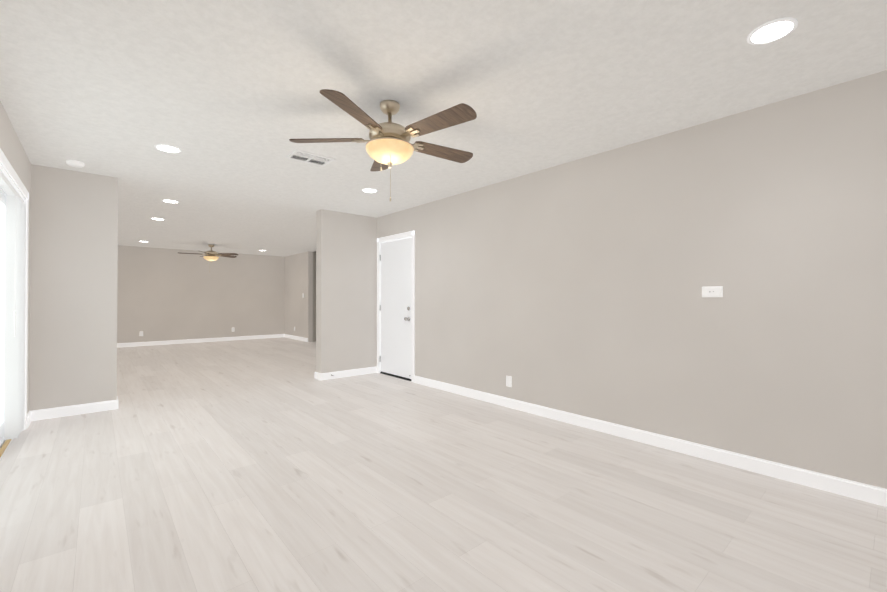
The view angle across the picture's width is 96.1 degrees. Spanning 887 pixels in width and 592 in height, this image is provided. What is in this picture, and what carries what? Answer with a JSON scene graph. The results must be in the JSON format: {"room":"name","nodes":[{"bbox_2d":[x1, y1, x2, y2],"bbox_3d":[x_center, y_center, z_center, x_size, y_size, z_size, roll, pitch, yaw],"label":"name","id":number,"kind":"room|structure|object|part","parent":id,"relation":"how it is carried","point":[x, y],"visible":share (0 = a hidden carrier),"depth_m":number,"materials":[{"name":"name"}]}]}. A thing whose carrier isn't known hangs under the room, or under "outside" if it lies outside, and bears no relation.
{"room":"empty living room","nodes":[
{"label":"empty living room","id":0,"kind":"room"},
{"bbox_2d":[0,101,30,413],"bbox_3d":[-1.922,-0.053,1.317,0.220,2.440,6.690,0,-1,-41],"label":"wall","id":1,"kind":"structure","parent":0,"point":[13,150],"depth_m":3.26,"materials":[{"name":"beige paint"}]},
{"bbox_2d":[0,190,5,439],"bbox_3d":[-3.475,0.154,3.122,0.030,1.933,0.812,0,-1,-41],"label":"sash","id":2,"kind":"object","parent":1,"relation":"attached to","point":[2,200],"visible":0.29,"depth_m":3.35,"materials":[{"name":"white plastic"}]},
{"bbox_2d":[0,187,6,447],"bbox_3d":[-2.983,0.155,2.534,0.160,2.015,2.416,0,-1,-41],"label":"door frame","id":3,"kind":"structure","parent":1,"relation":"attached to","point":[2,269],"depth_m":3.40,"materials":[{"name":"white plastic"}]},
{"bbox_2d":[0,169,25,439],"bbox_3d":[-2.926,0.142,2.587,0.072,1.979,2.401,0,-1,-41],"label":"blind stack","id":4,"kind":"object","parent":1,"relation":"attached to","point":[14,406],"visible":1,"depth_m":3.18,"materials":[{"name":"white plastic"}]},
{"bbox_2d":[0,149,28,430],"bbox_3d":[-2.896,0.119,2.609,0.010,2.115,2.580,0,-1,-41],"label":"door frame","id":5,"kind":"structure","parent":1,"relation":"attached to","point":[6,164],"depth_m":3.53,"materials":[{"name":"white wood"}]},
{"bbox_2d":[27,411,30,427],"bbox_3d":[-3.831,1.137,3.679,0.014,0.095,0.268,0,-1,-41],"label":"baseboard","id":6,"kind":"structure","parent":1,"relation":"attached to","point":[28,417],"depth_m":3.67,"materials":[{"name":"white wood"}]},
{"bbox_2d":[29,164,117,410],"bbox_3d":[-3.739,-0.033,4.058,0.640,2.440,0.170,0,-1,-41],"label":"wall","id":7,"kind":"structure","parent":0,"point":[73,287],"depth_m":3.98,"materials":[{"name":"beige paint"}]},
{"bbox_2d":[30,400,117,420],"bbox_3d":[-3.673,1.139,3.985,0.654,0.095,0.014,0,-1,-41],"label":"baseboard","id":8,"kind":"structure","parent":7,"relation":"attached to","point":[42,414],"depth_m":3.97,"materials":[{"name":"white wood"}]},
{"bbox_2d":[117,245,284,342],"bbox_3d":[-6.697,0.015,10.532,5.120,2.440,0.120,0,-1,-41],"label":"wall","id":9,"kind":"structure","parent":0,"point":[164,294],"depth_m":10.55,"materials":[{"name":"beige paint"}]},
{"bbox_2d":[117,334,283,346],"bbox_3d":[-6.615,1.187,10.505,4.780,0.095,0.014,0,-1,-41],"label":"baseboard","id":10,"kind":"structure","parent":9,"relation":"attached to","point":[193,340],"depth_m":10.54,"materials":[{"name":"white wood"}]},
{"bbox_2d":[285,251,312,341],"bbox_3d":[-2.579,0.008,9.609,0.120,2.440,6.680,0,-1,-41],"label":"wall","id":11,"kind":"structure","parent":0,"point":[298,284],"depth_m":11.21,"materials":[{"name":"beige paint"}]},
{"bbox_2d":[284,334,307,341],"bbox_3d":[-4.235,1.193,11.400,0.014,0.095,1.790,0,-1,-41],"label":"baseboard","id":12,"kind":"structure","parent":11,"relation":"attached to","point":[296,337],"depth_m":11.32,"materials":[{"name":"white wood"}]},
{"bbox_2d":[313,252,315,341],"bbox_3d":[-2.686,0.023,11.651,2.400,2.440,0.120,0,-1,-41],"label":"wall","id":13,"kind":"structure","parent":0,"point":[314,296],"depth_m":10.84,"materials":[{"name":"grey paint"}]},
{"bbox_2d":[316,209,376,372],"bbox_3d":[-1.042,-0.016,6.405,2.010,2.440,0.170,0,-1,-41],"label":"wall","id":14,"kind":"structure","parent":0,"point":[346,291],"depth_m":5.93,"materials":[{"name":"beige paint"}]},
{"bbox_2d":[315,372,320,379],"bbox_3d":[-1.810,1.152,5.738,0.014,0.095,0.184,0,-1,-41],"label":"baseboard","id":15,"kind":"structure","parent":14,"relation":"attached to","point":[317,375],"depth_m":5.73,"materials":[{"name":"white wood"}]},
{"bbox_2d":[320,366,376,379],"bbox_3d":[-1.398,1.153,5.965,0.934,0.095,0.014,0,-1,-41],"label":"baseboard","id":16,"kind":"structure","parent":14,"relation":"attached to","point":[345,373],"depth_m":5.94,"materials":[{"name":"white wood"}]},
{"bbox_2d":[0,337,886,591],"bbox_3d":[-2.307,1.227,5.481,5.120,0.060,13.490,0,-1,-41],"label":"floor","id":17,"kind":"structure","parent":0,"point":[263,465],"depth_m":2.28,"materials":[{"name":"beige wood"}]},
{"bbox_2d":[380,372,410,380],"bbox_3d":[-0.672,1.193,5.933,0.119,0.016,0.820,0,-1,-41],"label":"threshold","id":18,"kind":"object","parent":17,"relation":"on","point":[395,376],"visible":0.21,"depth_m":5.87,"materials":[{"name":"black rubber"}]},
{"bbox_2d":[0,0,886,256],"bbox_3d":[-2.307,-1.272,5.499,5.120,0.060,13.490,0,-1,-41],"label":"ceiling","id":19,"kind":"structure","parent":0,"point":[227,98],"depth_m":2.40,"materials":[{"name":"white paint"}]},
{"bbox_2d":[66,160,84,166],"bbox_3d":[-3.453,-1.237,3.739,0.128,0.036,0.128,0,-1,-41],"label":"smoke detector","id":20,"kind":"object","parent":19,"relation":"attached to","point":[73,163],"visible":1,"depth_m":3.71,"materials":[{"name":"white plastic"}]},
{"bbox_2d":[155,144,181,152],"bbox_3d":[-2.343,-1.254,3.393,0.188,0.008,0.188,0,-1,-41],"label":"recessed light","id":21,"kind":"object","parent":19,"relation":"in","point":[168,148],"visible":0.98,"depth_m":3.38,"materials":[{"name":"white plastic"}]},
{"bbox_2d":[162,199,178,202],"bbox_3d":[-3.577,-1.240,5.222,0.188,0.008,0.188,0,-1,-41],"label":"recessed light","id":22,"kind":"object","parent":19,"relation":"in","point":[169,201],"visible":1,"depth_m":5.22,"materials":[{"name":"white plastic"}]},
{"bbox_2d":[286,149,335,166],"bbox_3d":[-1.207,-1.254,3.626,0.360,0.011,0.260,0,-1,-41],"label":"ceiling vent","id":23,"kind":"object","parent":19,"relation":"in","point":[308,157],"visible":1,"depth_m":3.62,"materials":[{"name":"white metal"}]},
{"bbox_2d":[362,188,377,192],"bbox_3d":[-0.870,-1.244,4.701,0.188,0.008,0.188,0,-1,-41],"label":"recessed light","id":24,"kind":"object","parent":19,"relation":"in","point":[370,190],"visible":0.96,"depth_m":4.69,"materials":[{"name":"white plastic"}]},
{"bbox_2d":[289,89,476,200],"bbox_3d":[-0.316,-0.932,2.633,1.258,0.663,1.267,0,-1,-41],"label":"fan","id":25,"kind":"object","parent":19,"relation":"hanging from","point":[388,144],"visible":1,"depth_m":2.52,"materials":[{"name":"brown wood"}]},
{"bbox_3d":[-0.354,-0.927,2.629,0.314,0.105,0.314,0,-1,-41],"label":"lamp shade","id":26,"kind":"part","parent":25,"relation":"part of","materials":[{"name":"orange glass"}]},
{"bbox_3d":[-0.354,-1.074,2.630,0.274,0.100,0.274,0,-1,-41],"label":"motor","id":27,"kind":"part","parent":25,"relation":"part of","materials":[{"name":"silver metal"}]},
{"bbox_2d":[747,17,797,44],"bbox_3d":[1.573,-1.265,1.910,0.188,0.008,0.188,0,-1,-41],"label":"recessed light","id":28,"kind":"object","parent":19,"relation":"in","point":[772,31],"visible":1,"depth_m":1.90,"materials":[{"name":"white plastic"}]},
{"bbox_2d":[377,70,886,488],"bbox_3d":[1.135,-0.035,3.866,0.120,2.440,6.520,0,-1,-41],"label":"wall","id":29,"kind":"structure","parent":0,"point":[575,287],"depth_m":2.93,"materials":[{"name":"beige paint"}]},
{"bbox_2d":[381,237,410,378],"bbox_3d":[-0.695,0.172,5.920,0.042,1.997,0.814,0,-1,-41],"label":"door leaf","id":30,"kind":"structure","parent":29,"relation":"in","point":[395,304],"depth_m":5.89,"materials":[{"name":"white paint"}]},
{"bbox_2d":[377,231,414,381],"bbox_3d":[-0.678,0.147,5.935,0.136,2.108,0.976,0,-1,-41],"label":"door frame","id":31,"kind":"structure","parent":29,"relation":"attached to","point":[401,235],"depth_m":5.74,"materials":[{"name":"white wood"}]},
{"bbox_2d":[506,376,511,386],"bbox_3d":[0.700,0.913,4.263,0.006,0.115,0.072,0,-1,-41],"label":"outlet","id":32,"kind":"object","parent":29,"relation":"attached to","point":[510,381],"visible":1,"depth_m":4.25,"materials":[{"name":"white plastic"}]},
{"bbox_2d":[414,376,886,506],"bbox_3d":[1.372,1.135,3.483,0.014,0.095,5.404,0,-1,-41],"label":"baseboard","id":33,"kind":"structure","parent":29,"relation":"attached to","point":[852,489],"depth_m":2.91,"materials":[{"name":"white wood"}]},
{"bbox_2d":[702,286,722,296],"bbox_3d":[1.920,-0.030,2.853,0.027,0.078,0.128,0,-1,-41],"label":"light switch","id":34,"kind":"object","parent":29,"relation":"attached to","point":[712,291],"visible":1,"depth_m":2.84,"materials":[{"name":"white plastic"}]},
{"bbox_3d":[-2.998,1.170,2.513,0.180,0.012,2.420,0,-1,-41],"label":"threshold","id":35,"kind":"object","parent":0,"visible":0},
{"bbox_2d":[0,439,10,457],"bbox_3d":[-3.416,1.154,3.108,0.027,0.027,0.650,0,-1,-41],"label":"door track","id":36,"kind":"object","parent":35,"relation":"on","point":[4,446],"visible":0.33,"depth_m":3.04,"materials":[{"name":"wood"}]},
{"bbox_3d":[-5.504,-1.116,9.444,0.046,0.096,0.046,0,-1,-41],"label":"downrod of the fan in the far room","id":37,"kind":"object","parent":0,"visible":0},
{"bbox_2d":[205,251,217,254],"bbox_3d":[-5.504,-1.024,9.443,0.274,0.100,0.274,0,-1,-41],"label":"motor","id":38,"kind":"object","parent":37,"relation":"hanging from","point":[212,252],"visible":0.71,"depth_m":9.35,"materials":[{"name":"silver metal"}]},
{"bbox_3d":[-5.518,-0.976,9.448,0.490,0.028,0.483,0,-1,-41],"label":"blade iron","id":39,"kind":"object","parent":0,"visible":0},
{"bbox_2d":[178,251,237,257],"bbox_3d":[-5.541,-0.984,9.454,1.269,0.038,1.256,0,-1,-41],"label":"blades","id":40,"kind":"object","parent":39,"relation":"attached to","point":[225,255],"visible":0.88,"depth_m":9.39,"materials":[{"name":"brown wood"}]},
{"bbox_3d":[-5.504,-0.950,9.443,0.312,0.048,0.312,0,-1,-41],"label":"fan fitter in the far room","id":41,"kind":"object","parent":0,"visible":0},
{"bbox_2d":[204,256,218,260],"bbox_3d":[-5.504,-0.877,9.442,0.314,0.105,0.314,0,-1,-41],"label":"fan light","id":42,"kind":"object","parent":41,"relation":"attached to","point":[211,258],"visible":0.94,"depth_m":9.34,"materials":[{"name":"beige glass"}]}
]}

